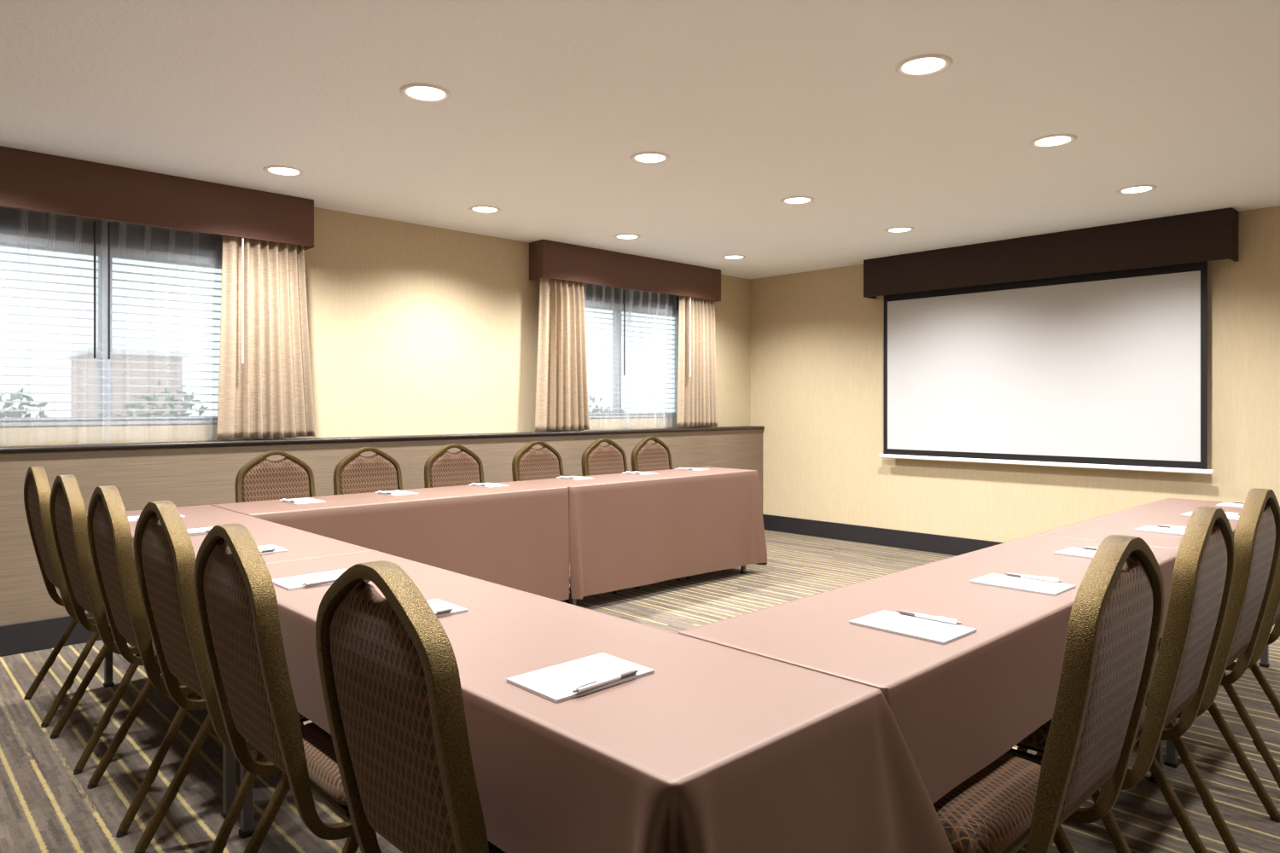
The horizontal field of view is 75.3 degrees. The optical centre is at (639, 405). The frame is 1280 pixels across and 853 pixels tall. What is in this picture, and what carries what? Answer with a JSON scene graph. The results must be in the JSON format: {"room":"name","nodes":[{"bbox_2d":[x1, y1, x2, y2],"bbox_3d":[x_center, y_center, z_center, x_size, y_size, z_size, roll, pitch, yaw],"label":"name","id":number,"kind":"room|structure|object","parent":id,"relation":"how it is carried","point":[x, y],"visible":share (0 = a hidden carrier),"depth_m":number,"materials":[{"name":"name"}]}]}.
{"room":"conference room","nodes":[
{"label":"conference room","id":0,"kind":"room"},
{"bbox_2d":[0,205,750,446],"bbox_3d":[-2.149,-0.017,5.258,9.161,2.473,0.140,0,0,-44],"label":"wall","id":1,"kind":"structure","parent":0,"point":[414,328],"depth_m":5.77,"materials":[{"name":"beige paint"}]},
{"bbox_2d":[20,209,105,358],"bbox_3d":[-3.174,-0.408,4.133,0.925,1.214,0.062,0,0,-44],"label":"sheer curtain","id":2,"kind":"object","parent":1,"relation":"hanging from","point":[95,222],"visible":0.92,"depth_m":4.38,"materials":[{"name":"white fabric"}]},
{"bbox_2d":[0,243,221,427],"bbox_3d":[-2.933,-0.375,4.551,1.610,0.980,0.050,0,0,-44],"label":"window","id":3,"kind":"structure","parent":1,"relation":"in","point":[103,348],"depth_m":4.53,"materials":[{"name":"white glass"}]},
{"bbox_2d":[0,207,222,426],"bbox_3d":[-2.885,-0.442,4.500,1.586,1.097,0.065,0,0,-44],"label":"blind","id":4,"kind":"object","parent":3,"relation":"attached to","point":[65,228],"visible":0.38,"depth_m":4.51,"materials":[{"name":"white plastic"}]},
{"bbox_2d":[0,145,314,250],"bbox_3d":[-2.794,-1.108,4.414,2.071,0.288,0.188,0,0,-44],"label":"window valance","id":5,"kind":"object","parent":1,"relation":"attached to","point":[29,180],"visible":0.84,"depth_m":4.44,"materials":[{"name":"brown wood"}]},
{"bbox_2d":[216,235,314,440],"bbox_3d":[-2.199,-0.401,4.927,0.573,1.209,0.095,0,0,-44],"label":"drape","id":6,"kind":"object","parent":5,"relation":"hanging from","point":[265,389],"visible":0.98,"depth_m":4.92,"materials":[{"name":"beige fabric"}]},
{"bbox_2d":[107,221,221,439],"bbox_3d":[-2.511,-0.408,4.750,0.965,1.214,0.061,0,0,-44],"label":"sheer curtain","id":7,"kind":"object","parent":1,"relation":"hanging from","point":[108,224],"visible":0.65,"depth_m":4.41,"materials":[{"name":"white fabric"}]},
{"bbox_2d":[0,428,762,625],"bbox_3d":[-2.064,0.725,5.132,8.910,0.990,0.158,0,0,-44],"label":"wainscot","id":8,"kind":"structure","parent":1,"relation":"attached to","point":[194,475],"depth_m":4.66,"materials":[{"name":"brown wood"}]},
{"bbox_2d":[0,425,764,453],"bbox_3d":[-2.057,0.218,5.125,8.910,0.024,0.178,0,0,-44],"label":"ledge","id":9,"kind":"object","parent":8,"relation":"on","point":[244,442],"visible":1,"depth_m":5.10,"materials":[{"name":"brown wood"}]},
{"bbox_2d":[0,514,763,657],"bbox_3d":[-2.005,1.145,5.071,8.910,0.150,0.012,0,0,-44],"label":"baseboard","id":10,"kind":"structure","parent":1,"relation":"attached to","point":[23,637],"depth_m":4.12,"materials":[{"name":"plastic"}]},
{"bbox_2d":[583,283,631,428],"bbox_3d":[-0.395,-0.408,6.787,0.910,1.214,0.074,0,0,-44],"label":"sheer curtain","id":11,"kind":"object","parent":1,"relation":"hanging from","point":[585,283],"visible":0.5,"depth_m":7.00,"materials":[{"name":"white fabric"}]},
{"bbox_2d":[528,239,721,302],"bbox_3d":[-0.052,-1.108,7.036,2.059,0.288,0.188,0,0,-44],"label":"window valance","id":12,"kind":"object","parent":1,"relation":"attached to","point":[551,259],"visible":0.91,"depth_m":6.81,"materials":[{"name":"brown fabric"}]},
{"bbox_2d":[535,277,589,432],"bbox_3d":[-0.597,-0.400,6.471,0.543,1.211,0.075,0,0,-44],"label":"drape","id":13,"kind":"object","parent":12,"relation":"hanging from","point":[561,387],"visible":0.99,"depth_m":6.44,"materials":[{"name":"beige fabric"}]},
{"bbox_2d":[676,295,717,427],"bbox_3d":[0.534,-0.403,7.541,0.545,1.205,0.080,0,0,-44],"label":"drape","id":14,"kind":"object","parent":12,"relation":"hanging from","point":[697,404],"visible":0.97,"depth_m":7.52,"materials":[{"name":"beige fabric"}]},
{"bbox_2d":[584,306,678,418],"bbox_3d":[-0.197,-0.375,7.166,1.580,0.980,0.050,0,0,-44],"label":"window","id":15,"kind":"structure","parent":1,"relation":"in","point":[615,311],"depth_m":7.15,"materials":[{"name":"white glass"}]},
{"bbox_2d":[583,284,679,418],"bbox_3d":[-0.149,-0.442,7.116,1.556,1.097,0.065,0,0,-44],"label":"blind","id":16,"kind":"object","parent":15,"relation":"attached to","point":[639,297],"visible":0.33,"depth_m":7.12,"materials":[{"name":"white plastic"}]},
{"bbox_2d":[629,289,676,426],"bbox_3d":[0.211,-0.408,7.361,0.960,1.214,0.053,0,0,-44],"label":"sheer curtain","id":17,"kind":"object","parent":1,"relation":"hanging from","point":[632,289],"visible":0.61,"depth_m":7.30,"materials":[{"name":"white fabric"}]},
{"bbox_2d":[0,0,1279,279],"bbox_3d":[0.583,-1.283,2.401,9.161,0.060,8.066,0,0,-44],"label":"ceiling","id":18,"kind":"structure","parent":0,"point":[753,105],"depth_m":3.54,"materials":[{"name":"white paint"}]},
{"bbox_2d":[262,165,304,176],"bbox_3d":[-1.902,-1.248,4.435,0.204,0.009,0.204,0,0,-44],"label":"recessed light","id":19,"kind":"object","parent":18,"relation":"in","point":[282,171],"visible":1,"depth_m":4.43,"materials":[{"name":"white ceramic"}]},
{"bbox_2d":[399,82,452,103],"bbox_3d":[-0.859,-1.248,3.329,0.204,0.009,0.204,0,0,-44],"label":"recessed light","id":20,"kind":"object","parent":18,"relation":"in","point":[420,92],"visible":1,"depth_m":3.32,"materials":[{"name":"white"}]},
{"bbox_2d":[468,205,500,214],"bbox_3d":[-0.992,-1.248,5.306,0.204,0.009,0.204,0,0,-44],"label":"recessed light","id":21,"kind":"object","parent":18,"relation":"in","point":[479,209],"visible":1,"depth_m":5.29,"materials":[{"name":"white"}]},
{"bbox_2d":[613,233,640,239],"bbox_3d":[-0.095,-1.248,6.163,0.204,0.009,0.204,0,0,-44],"label":"recessed light","id":22,"kind":"object","parent":18,"relation":"in","point":[620,236],"visible":1,"depth_m":6.15,"materials":[{"name":"white"}]},
{"bbox_2d":[629,151,670,164],"bbox_3d":[0.052,-1.248,4.200,0.204,0.009,0.204,0,0,-44],"label":"recessed light","id":23,"kind":"object","parent":18,"relation":"in","point":[646,158],"visible":1,"depth_m":4.19,"materials":[{"name":"white"}]},
{"bbox_2d":[721,255,745,260],"bbox_3d":[0.794,-1.248,7.013,0.204,0.009,0.204,0,0,-44],"label":"recessed light","id":24,"kind":"object","parent":18,"relation":"in","point":[726,257],"visible":1,"depth_m":7.00,"materials":[{"name":"white"}]},
{"bbox_2d":[780,196,814,204],"bbox_3d":[0.962,-1.248,5.071,0.204,0.009,0.204,0,0,-44],"label":"recessed light","id":25,"kind":"object","parent":18,"relation":"in","point":[793,200],"visible":1,"depth_m":5.06,"materials":[{"name":"white"}]},
{"bbox_2d":[884,226,914,233],"bbox_3d":[1.851,-1.248,5.921,0.204,0.009,0.204,0,0,-44],"label":"recessed light","id":26,"kind":"object","parent":18,"relation":"in","point":[894,229],"visible":1,"depth_m":5.91,"materials":[{"name":"white"}]},
{"bbox_2d":[894,53,953,77],"bbox_3d":[1.045,-1.248,3.060,0.204,0.009,0.204,0,0,-44],"label":"recessed light","id":27,"kind":"object","parent":18,"relation":"in","point":[926,65],"visible":1,"depth_m":3.05,"materials":[{"name":"white"}]},
{"bbox_2d":[1029,133,1076,148],"bbox_3d":[1.955,-1.248,3.931,0.204,0.009,0.204,0,0,-44],"label":"recessed light","id":28,"kind":"object","parent":18,"relation":"in","point":[1055,140],"visible":1,"depth_m":3.92,"materials":[{"name":"white"}]},
{"bbox_2d":[1116,184,1157,194],"bbox_3d":[2.881,-1.248,4.816,0.204,0.009,0.204,0,0,-44],"label":"recessed light","id":29,"kind":"object","parent":18,"relation":"in","point":[1135,189],"visible":1,"depth_m":4.81,"materials":[{"name":"white"}]},
{"bbox_2d":[0,529,1279,852],"bbox_3d":[0.583,1.250,2.401,9.161,0.060,8.066,0,0,-44],"label":"floor","id":30,"kind":"structure","parent":0,"point":[46,807],"depth_m":2.88,"materials":[{"name":"carpet"}]},
{"bbox_2d":[23,466,108,727],"bbox_3d":[-2.196,0.734,3.490,0.600,0.980,0.434,0,0,-44],"label":"banquet chair","id":31,"kind":"object","parent":30,"relation":"on","point":[37,489],"visible":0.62,"depth_m":3.25,"materials":[{"name":"brown metal"}]},
{"bbox_2d":[49,474,152,773],"bbox_3d":[-1.805,0.734,3.093,0.600,0.980,0.434,0,0,-44],"label":"banquet chair","id":32,"kind":"object","parent":30,"relation":"on","point":[68,520],"visible":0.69,"depth_m":2.84,"materials":[{"name":"brown metal"}]},
{"bbox_2d":[103,614,235,819],"bbox_3d":[-1.636,0.848,3.153,0.481,0.744,1.693,0,0,-44],"label":"conference table","id":33,"kind":"object","parent":30,"relation":"on","point":[229,759],"visible":0.17,"depth_m":2.46,"materials":[{"name":"metal"}]},
{"bbox_2d":[86,505,374,564],"bbox_3d":[-1.637,0.796,3.163,0.553,0.648,1.746,0,0,-44],"label":"tablecloth","id":34,"kind":"object","parent":33,"relation":"on","point":[299,544],"visible":0.14,"depth_m":2.99,"materials":[{"name":"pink fabric"}]},
{"bbox_2d":[128,514,185,522],"bbox_3d":[-2.039,0.469,3.467,0.216,0.005,0.140,0,0,-43],"label":"notepad","id":35,"kind":"object","parent":34,"relation":"on","point":[132,519],"visible":0.22,"depth_m":3.42,"materials":[{"name":"white paper"}]},
{"bbox_2d":[186,527,212,535],"bbox_3d":[-1.656,0.469,3.066,0.216,0.005,0.140,0,0,-44],"label":"notepad","id":36,"kind":"object","parent":34,"relation":"on","point":[206,528],"visible":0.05,"depth_m":3.10,"materials":[{"name":"white paper"}]},
{"bbox_2d":[187,529,209,534],"bbox_3d":[-1.609,0.461,3.016,0.010,0.011,0.146,0,0,44],"label":"pen","id":37,"kind":"object","parent":36,"relation":"on","point":[206,531],"visible":0.36,"depth_m":3.02,"materials":[{"name":"white plastic"}]},
{"bbox_2d":[257,544,288,554],"bbox_3d":[-1.262,0.469,2.654,0.216,0.005,0.140,0,0,-43],"label":"notepad","id":38,"kind":"object","parent":34,"relation":"on","point":[278,549],"visible":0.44,"depth_m":2.69,"materials":[{"name":"white paper"}]},
{"bbox_2d":[259,548,275,552],"bbox_3d":[-1.216,0.461,2.603,0.146,0.011,0.010,0,0,-44],"label":"pen","id":39,"kind":"object","parent":38,"relation":"on","point":[269,549],"visible":0.38,"depth_m":2.63,"materials":[{"name":"white plastic"}]},
{"bbox_2d":[87,485,303,837],"bbox_3d":[-1.405,0.734,2.693,0.600,0.980,0.434,0,0,-43],"label":"banquet chair","id":40,"kind":"object","parent":30,"relation":"on","point":[109,535],"visible":0.62,"depth_m":2.44,"materials":[{"name":"brown metal"}]},
{"bbox_2d":[133,500,309,852],"bbox_3d":[-1.015,0.734,2.300,0.600,0.980,0.434,0,0,-44],"label":"banquet chair","id":41,"kind":"object","parent":30,"relation":"on","point":[164,554],"visible":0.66,"depth_m":2.08,"materials":[{"name":"brown metal"}]},
{"bbox_2d":[238,750,255,838],"bbox_3d":[-0.408,0.848,1.869,0.481,0.744,1.809,0,0,-44],"label":"conference table","id":42,"kind":"object","parent":30,"relation":"on","point":[247,829],"visible":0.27,"depth_m":2.35,"materials":[{"name":"metal"}]},
{"bbox_2d":[266,550,954,852],"bbox_3d":[-0.266,0.786,1.960,0.911,0.628,1.918,0,0,-44],"label":"tablecloth","id":43,"kind":"object","parent":42,"relation":"on","point":[717,749],"visible":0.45,"depth_m":1.30,"materials":[{"name":"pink fabric"}]},
{"bbox_2d":[272,569,347,590],"bbox_3d":[-0.866,0.469,2.240,0.216,0.005,0.140,0,0,-44],"label":"notepad","id":44,"kind":"object","parent":43,"relation":"on","point":[290,583],"visible":0.54,"depth_m":2.22,"materials":[{"name":"white paper"}]},
{"bbox_2d":[302,576,338,586],"bbox_3d":[-0.820,0.461,2.191,0.010,0.011,0.146,0,0,44],"label":"pen","id":45,"kind":"object","parent":44,"relation":"on","point":[317,581],"visible":0.67,"depth_m":2.17,"materials":[{"name":"white plastic"}]},
{"bbox_2d":[426,599,467,617],"bbox_3d":[-0.520,0.469,1.875,0.216,0.005,0.140,0,0,-43],"label":"notepad","id":46,"kind":"object","parent":43,"relation":"on","point":[436,604],"visible":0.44,"depth_m":1.92,"materials":[{"name":"white paper"}]},
{"bbox_2d":[433,608,453,615],"bbox_3d":[-0.475,0.461,1.825,0.146,0.011,0.010,0,0,-44],"label":"pen","id":47,"kind":"object","parent":46,"relation":"on","point":[447,610],"visible":0.34,"depth_m":1.85,"materials":[{"name":"white plastic"}]},
{"bbox_2d":[506,652,654,703],"bbox_3d":[-0.101,0.469,1.440,0.216,0.005,0.140,0,0,-43],"label":"notepad","id":48,"kind":"object","parent":43,"relation":"on","point":[555,683],"visible":1,"depth_m":1.43,"materials":[{"name":"white paper"}]},
{"bbox_2d":[572,669,638,693],"bbox_3d":[-0.056,0.461,1.390,0.146,0.011,0.010,0,0,-45],"label":"pen","id":49,"kind":"object","parent":48,"relation":"on","point":[596,683],"visible":1,"depth_m":1.38,"materials":[{"name":"white plastic"}]},
{"bbox_2d":[234,450,315,502],"bbox_3d":[-1.755,0.734,4.230,0.434,0.980,0.600,0,0,-44],"label":"banquet chair","id":50,"kind":"object","parent":30,"relation":"on","point":[261,479],"visible":0.36,"depth_m":4.40,"materials":[{"name":"brown fabric"}]},
{"bbox_2d":[193,523,358,852],"bbox_3d":[-0.631,0.734,1.883,0.600,0.980,0.434,0,0,-43],"label":"banquet chair","id":51,"kind":"object","parent":30,"relation":"on","point":[235,597],"visible":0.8,"depth_m":1.67,"materials":[{"name":"brown fabric"}]},
{"bbox_2d":[333,447,402,495],"bbox_3d":[-1.377,0.734,4.592,0.434,0.980,0.600,0,0,-44],"label":"banquet chair","id":52,"kind":"object","parent":30,"relation":"on","point":[355,474],"visible":0.23,"depth_m":4.75,"materials":[{"name":"brown fabric"}]},
{"bbox_2d":[315,560,506,852],"bbox_3d":[-0.204,0.734,1.475,0.600,0.980,0.434,0,0,-44],"label":"banquet chair","id":53,"kind":"object","parent":30,"relation":"on","point":[390,677],"visible":0.8,"depth_m":1.25,"materials":[{"name":"brown fabric"}]},
{"bbox_2d":[424,444,484,488],"bbox_3d":[-0.973,0.734,4.978,0.434,0.980,0.600,0,0,-43],"label":"banquet chair","id":54,"kind":"object","parent":30,"relation":"on","point":[443,468],"visible":0.28,"depth_m":5.14,"materials":[{"name":"brown fabric"}]},
{"bbox_2d":[512,441,616,604],"bbox_3d":[-0.502,0.734,5.428,0.434,0.980,0.600,0,0,-44],"label":"banquet chair","id":55,"kind":"object","parent":30,"relation":"on","point":[529,463],"visible":0.34,"depth_m":5.58,"materials":[{"name":"brown fabric"}]},
{"bbox_2d":[581,438,680,589],"bbox_3d":[-0.073,0.734,5.838,0.434,0.980,0.600,0,0,-43],"label":"banquet chair","id":56,"kind":"object","parent":30,"relation":"on","point":[597,459],"visible":0.4,"depth_m":6.00,"materials":[{"name":"brown fabric"}]},
{"bbox_2d":[570,565,746,605],"bbox_3d":[0.050,0.848,5.598,1.733,0.744,0.483,0,0,-44],"label":"conference table","id":57,"kind":"object","parent":30,"relation":"on","point":[573,602],"visible":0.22,"depth_m":4.92,"materials":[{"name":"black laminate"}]},
{"bbox_2d":[523,466,767,599],"bbox_3d":[0.074,0.819,5.603,1.820,0.693,0.600,0,0,-44],"label":"tablecloth","id":58,"kind":"object","parent":57,"relation":"on","point":[626,531],"visible":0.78,"depth_m":5.33,"materials":[{"name":"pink fabric"}]},
{"bbox_2d":[556,476,593,480],"bbox_3d":[-0.418,0.469,5.342,0.140,0.005,0.216,0,0,-43],"label":"notepad","id":59,"kind":"object","parent":58,"relation":"on","point":[576,478],"visible":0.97,"depth_m":5.31,"materials":[{"name":"white paper"}]},
{"bbox_2d":[622,471,658,475],"bbox_3d":[0.001,0.469,5.715,0.140,0.005,0.216,0,0,-44],"label":"notepad","id":60,"kind":"object","parent":58,"relation":"on","point":[641,473],"visible":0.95,"depth_m":5.68,"materials":[{"name":"white paper"}]},
{"bbox_2d":[674,467,709,471],"bbox_3d":[0.380,0.469,6.078,0.140,0.005,0.216,0,0,-45],"label":"notepad","id":61,"kind":"object","parent":58,"relation":"on","point":[694,469],"visible":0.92,"depth_m":6.04,"materials":[{"name":"white paper"}]},
{"bbox_2d":[630,436,726,579],"bbox_3d":[0.277,0.734,6.173,0.434,0.980,0.600,0,0,-44],"label":"banquet chair","id":62,"kind":"object","parent":30,"relation":"on","point":[645,456],"visible":0.3,"depth_m":6.33,"materials":[{"name":"brown fabric"}]},
{"bbox_2d":[933,535,1164,852],"bbox_3d":[0.660,0.728,1.668,0.434,0.992,0.600,0,0,-44],"label":"banquet chair","id":63,"kind":"object","parent":30,"relation":"on","point":[1116,618],"visible":0.83,"depth_m":1.47,"materials":[{"name":"brown fabric"}]},
{"bbox_2d":[1005,506,1234,852],"bbox_3d":[1.095,0.728,2.084,0.434,0.992,0.600,0,0,-44],"label":"banquet chair","id":64,"kind":"object","parent":30,"relation":"on","point":[1201,583],"visible":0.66,"depth_m":1.84,"materials":[{"name":"brown metal"}]},
{"bbox_2d":[1149,637,1163,783],"bbox_3d":[0.930,0.848,2.215,1.879,0.744,0.460,0,0,-44],"label":"conference table","id":65,"kind":"object","parent":30,"relation":"on","point":[1159,755],"visible":0.09,"depth_m":2.67,"materials":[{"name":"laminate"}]},
{"bbox_2d":[678,534,1178,804],"bbox_3d":[0.925,0.796,2.220,1.909,0.648,0.514,0,0,-44],"label":"tablecloth","id":66,"kind":"object","parent":65,"relation":"on","point":[957,706],"visible":0.51,"depth_m":1.74,"materials":[{"name":"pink fabric"}]},
{"bbox_2d":[849,610,976,645],"bbox_3d":[0.577,0.469,1.762,0.140,0.005,0.216,0,0,-43],"label":"notepad","id":67,"kind":"object","parent":66,"relation":"on","point":[918,628],"visible":1,"depth_m":1.75,"materials":[{"name":"white paper"}]},
{"bbox_2d":[896,610,961,625],"bbox_3d":[0.628,0.461,1.808,0.010,0.011,0.146,0,0,-45],"label":"pen","id":68,"kind":"object","parent":67,"relation":"on","point":[939,619],"visible":1,"depth_m":1.80,"materials":[{"name":"white plastic"}]},
{"bbox_2d":[969,573,1075,596],"bbox_3d":[1.002,0.469,2.179,0.140,0.005,0.216,0,0,-44],"label":"notepad","id":69,"kind":"object","parent":66,"relation":"on","point":[992,579],"visible":1,"depth_m":2.17,"materials":[{"name":"white paper"}]},
{"bbox_2d":[1004,572,1061,582],"bbox_3d":[1.052,0.461,2.225,0.146,0.011,0.010,0,0,45],"label":"pen","id":70,"kind":"object","parent":69,"relation":"on","point":[1043,578],"visible":1,"depth_m":2.22,"materials":[{"name":"white plastic"}]},
{"bbox_2d":[1053,547,1096,558],"bbox_3d":[1.437,0.469,2.599,0.140,0.005,0.216,0,0,-43],"label":"notepad","id":71,"kind":"object","parent":66,"relation":"on","point":[1076,552],"visible":0.48,"depth_m":2.63,"materials":[{"name":"white paper"}]},
{"bbox_2d":[1082,546,1098,550],"bbox_3d":[1.488,0.461,2.644,0.010,0.011,0.146,0,0,-44],"label":"pen","id":72,"kind":"object","parent":71,"relation":"on","point":[1085,547],"visible":0.34,"depth_m":2.67,"materials":[{"name":"white plastic"}]},
{"bbox_2d":[1035,488,1279,852],"bbox_3d":[1.528,0.728,2.501,0.434,0.992,0.600,0,0,-43],"label":"banquet chair","id":73,"kind":"object","parent":30,"relation":"on","point":[1257,534],"visible":0.55,"depth_m":2.25,"materials":[{"name":"brown metal"}]},
{"bbox_2d":[1164,645,1269,767],"bbox_3d":[2.239,0.848,3.466,1.691,0.744,0.460,0,0,-44],"label":"conference table","id":74,"kind":"object","parent":30,"relation":"on","point":[1172,753],"visible":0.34,"depth_m":2.80,"materials":[{"name":"black metal"}]},
{"bbox_2d":[1036,498,1279,549],"bbox_3d":[2.241,0.796,3.485,1.751,0.648,0.555,0,0,-44],"label":"tablecloth","id":75,"kind":"object","parent":74,"relation":"on","point":[1168,511],"visible":0.24,"depth_m":3.34,"materials":[{"name":"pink fabric"}]},
{"bbox_2d":[1134,525,1185,535],"bbox_3d":[1.986,0.469,3.089,0.140,0.005,0.216,0,0,-44],"label":"notepad","id":76,"kind":"object","parent":75,"relation":"on","point":[1149,529],"visible":0.56,"depth_m":3.10,"materials":[{"name":"white paper"}]},
{"bbox_2d":[1157,524,1186,529],"bbox_3d":[2.036,0.461,3.135,0.146,0.011,0.010,0,0,45],"label":"pen","id":77,"kind":"object","parent":76,"relation":"on","point":[1159,526],"visible":0.48,"depth_m":3.15,"materials":[{"name":"white plastic"}]},
{"bbox_2d":[1181,512,1239,520],"bbox_3d":[2.430,0.469,3.507,0.140,0.005,0.216,0,0,-43],"label":"notepad","id":78,"kind":"object","parent":75,"relation":"on","point":[1230,517],"visible":0.44,"depth_m":3.48,"materials":[{"name":"white paper"}]},
{"bbox_2d":[1225,512,1239,515],"bbox_3d":[2.481,0.461,3.552,0.010,0.011,0.146,0,0,-44],"label":"pen","id":79,"kind":"object","parent":78,"relation":"on","point":[1226,513],"visible":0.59,"depth_m":3.52,"materials":[{"name":"white plastic"}]},
{"bbox_2d":[1216,502,1243,507],"bbox_3d":[2.820,0.469,3.852,0.140,0.005,0.216,0,0,-43],"label":"notepad","id":80,"kind":"object","parent":75,"relation":"on","point":[1224,504],"visible":0.52,"depth_m":3.87,"materials":[{"name":"white paper"}]},
{"bbox_2d":[1232,501,1244,504],"bbox_3d":[2.871,0.461,3.897,0.010,0.011,0.146,0,0,-45],"label":"pen","id":81,"kind":"object","parent":80,"relation":"on","point":[1240,503],"visible":0.37,"depth_m":3.93,"materials":[{"name":"white plastic"}]},
{"bbox_2d":[1222,553,1279,788],"bbox_3d":[1.958,0.728,2.910,0.434,0.992,0.600,0,0,-44],"label":"banquet chair","id":82,"kind":"object","parent":30,"relation":"on","point":[1271,617],"visible":0.23,"depth_m":2.63,"materials":[{"name":"brown metal"}]},
{"bbox_3d":[-1.227,0.848,4.377,1.749,0.744,0.483,0,0,-44],"label":"conference table","id":83,"kind":"object","parent":30,"relation":"on","visible":0},
{"bbox_2d":[211,481,569,601],"bbox_3d":[-1.222,0.796,4.372,1.779,0.648,0.538,0,0,-44],"label":"tablecloth","id":84,"kind":"object","parent":83,"relation":"on","point":[515,536],"visible":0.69,"depth_m":4.34,"materials":[{"name":"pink fabric"}]},
{"bbox_2d":[279,498,325,505],"bbox_3d":[-1.648,0.469,4.056,0.140,0.005,0.216,0,0,-44],"label":"notepad","id":85,"kind":"object","parent":84,"relation":"on","point":[299,501],"visible":1,"depth_m":4.03,"materials":[{"name":"white paper"}]},
{"bbox_2d":[281,498,295,502],"bbox_3d":[-1.698,0.461,4.010,0.146,0.011,0.010,0,0,45],"label":"pen","id":86,"kind":"object","parent":85,"relation":"on","point":[283,499],"visible":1,"depth_m":4.00,"materials":[{"name":"white plastic"}]},
{"bbox_2d":[374,490,418,496],"bbox_3d":[-1.300,0.469,4.430,0.140,0.005,0.216,0,0,-44],"label":"notepad","id":87,"kind":"object","parent":84,"relation":"on","point":[394,493],"visible":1,"depth_m":4.39,"materials":[{"name":"white paper"}]},
{"bbox_2d":[377,490,391,494],"bbox_3d":[-1.349,0.461,4.383,0.146,0.011,0.010,0,0,44],"label":"pen","id":88,"kind":"object","parent":87,"relation":"on","point":[379,491],"visible":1,"depth_m":4.38,"materials":[{"name":"white plastic"}]},
{"bbox_2d":[468,482,509,488],"bbox_3d":[-0.887,0.469,4.866,0.140,0.005,0.216,0,0,-43],"label":"notepad","id":89,"kind":"object","parent":84,"relation":"on","point":[487,485],"visible":0.97,"depth_m":4.85,"materials":[{"name":"white paper"}]},
{"bbox_2d":[471,482,485,486],"bbox_3d":[-0.937,0.461,4.821,0.010,0.011,0.146,0,0,-45],"label":"pen","id":90,"kind":"object","parent":89,"relation":"on","point":[474,484],"visible":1,"depth_m":4.82,"materials":[{"name":"white plastic"}]},
{"bbox_2d":[750,205,1279,542],"bbox_3d":[3.832,-0.017,5.501,0.120,2.473,8.056,0,0,-44],"label":"wall","id":91,"kind":"structure","parent":0,"point":[817,342],"depth_m":6.92,"materials":[{"name":"beige paint"}]},
{"bbox_2d":[763,514,1003,555],"bbox_3d":[3.856,1.145,5.379,0.012,0.150,7.645,0,0,-44],"label":"baseboard","id":92,"kind":"structure","parent":91,"relation":"attached to","point":[896,538],"depth_m":7.23,"materials":[{"name":"plastic"}]},
{"bbox_2d":[878,261,1213,474],"bbox_3d":[2.912,-0.331,6.287,0.069,1.567,2.413,0,0,-44],"label":"projection screen","id":93,"kind":"object","parent":91,"relation":"attached to","point":[1101,370],"visible":0.76,"depth_m":6.11,"materials":[{"name":"white fabric"}]},
{"bbox_2d":[863,207,1238,298],"bbox_3d":[2.898,-1.091,6.261,0.177,0.322,2.635,0,0,-44],"label":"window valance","id":94,"kind":"object","parent":91,"relation":"attached to","point":[1207,235],"visible":1,"depth_m":5.96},
{"label":"outside","id":95,"kind":"structure","parent":0,"visible":0},
{"bbox_3d":[-3.691,1.595,15.436,44.000,0.250,16.584,0,0,-44],"label":"ground","id":96,"kind":"structure","parent":95,"visible":0},
{"bbox_2d":[0,387,47,418],"bbox_3d":[-4.294,0.669,5.571,0.832,1.610,0.847,0,0,17],"label":"shrub","id":97,"kind":"object","parent":96,"relation":"on","point":[8,414],"visible":0.05,"depth_m":5.66,"materials":[{"name":"green plant"}]},
{"bbox_2d":[63,346,191,417],"bbox_3d":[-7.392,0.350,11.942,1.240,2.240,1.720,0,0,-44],"label":"neighbouring building","id":98,"kind":"structure","parent":96,"relation":"on","point":[87,356],"depth_m":11.43,"materials":[{"name":"paint"}]},
{"bbox_2d":[114,380,208,417],"bbox_3d":[-3.633,0.641,6.336,0.800,1.664,0.801,0,0,8],"label":"shrub","id":99,"kind":"object","parent":96,"relation":"on","point":[187,398],"visible":0.07,"depth_m":6.35,"materials":[{"name":"green plant"}]},
{"bbox_2d":[587,395,625,413],"bbox_3d":[-0.502,0.677,9.190,1.004,1.593,1.021,0,0,-44],"label":"shrub","id":100,"kind":"object","parent":96,"relation":"on","point":[597,410],"visible":0.02,"depth_m":9.21,"materials":[{"name":"green plant"}]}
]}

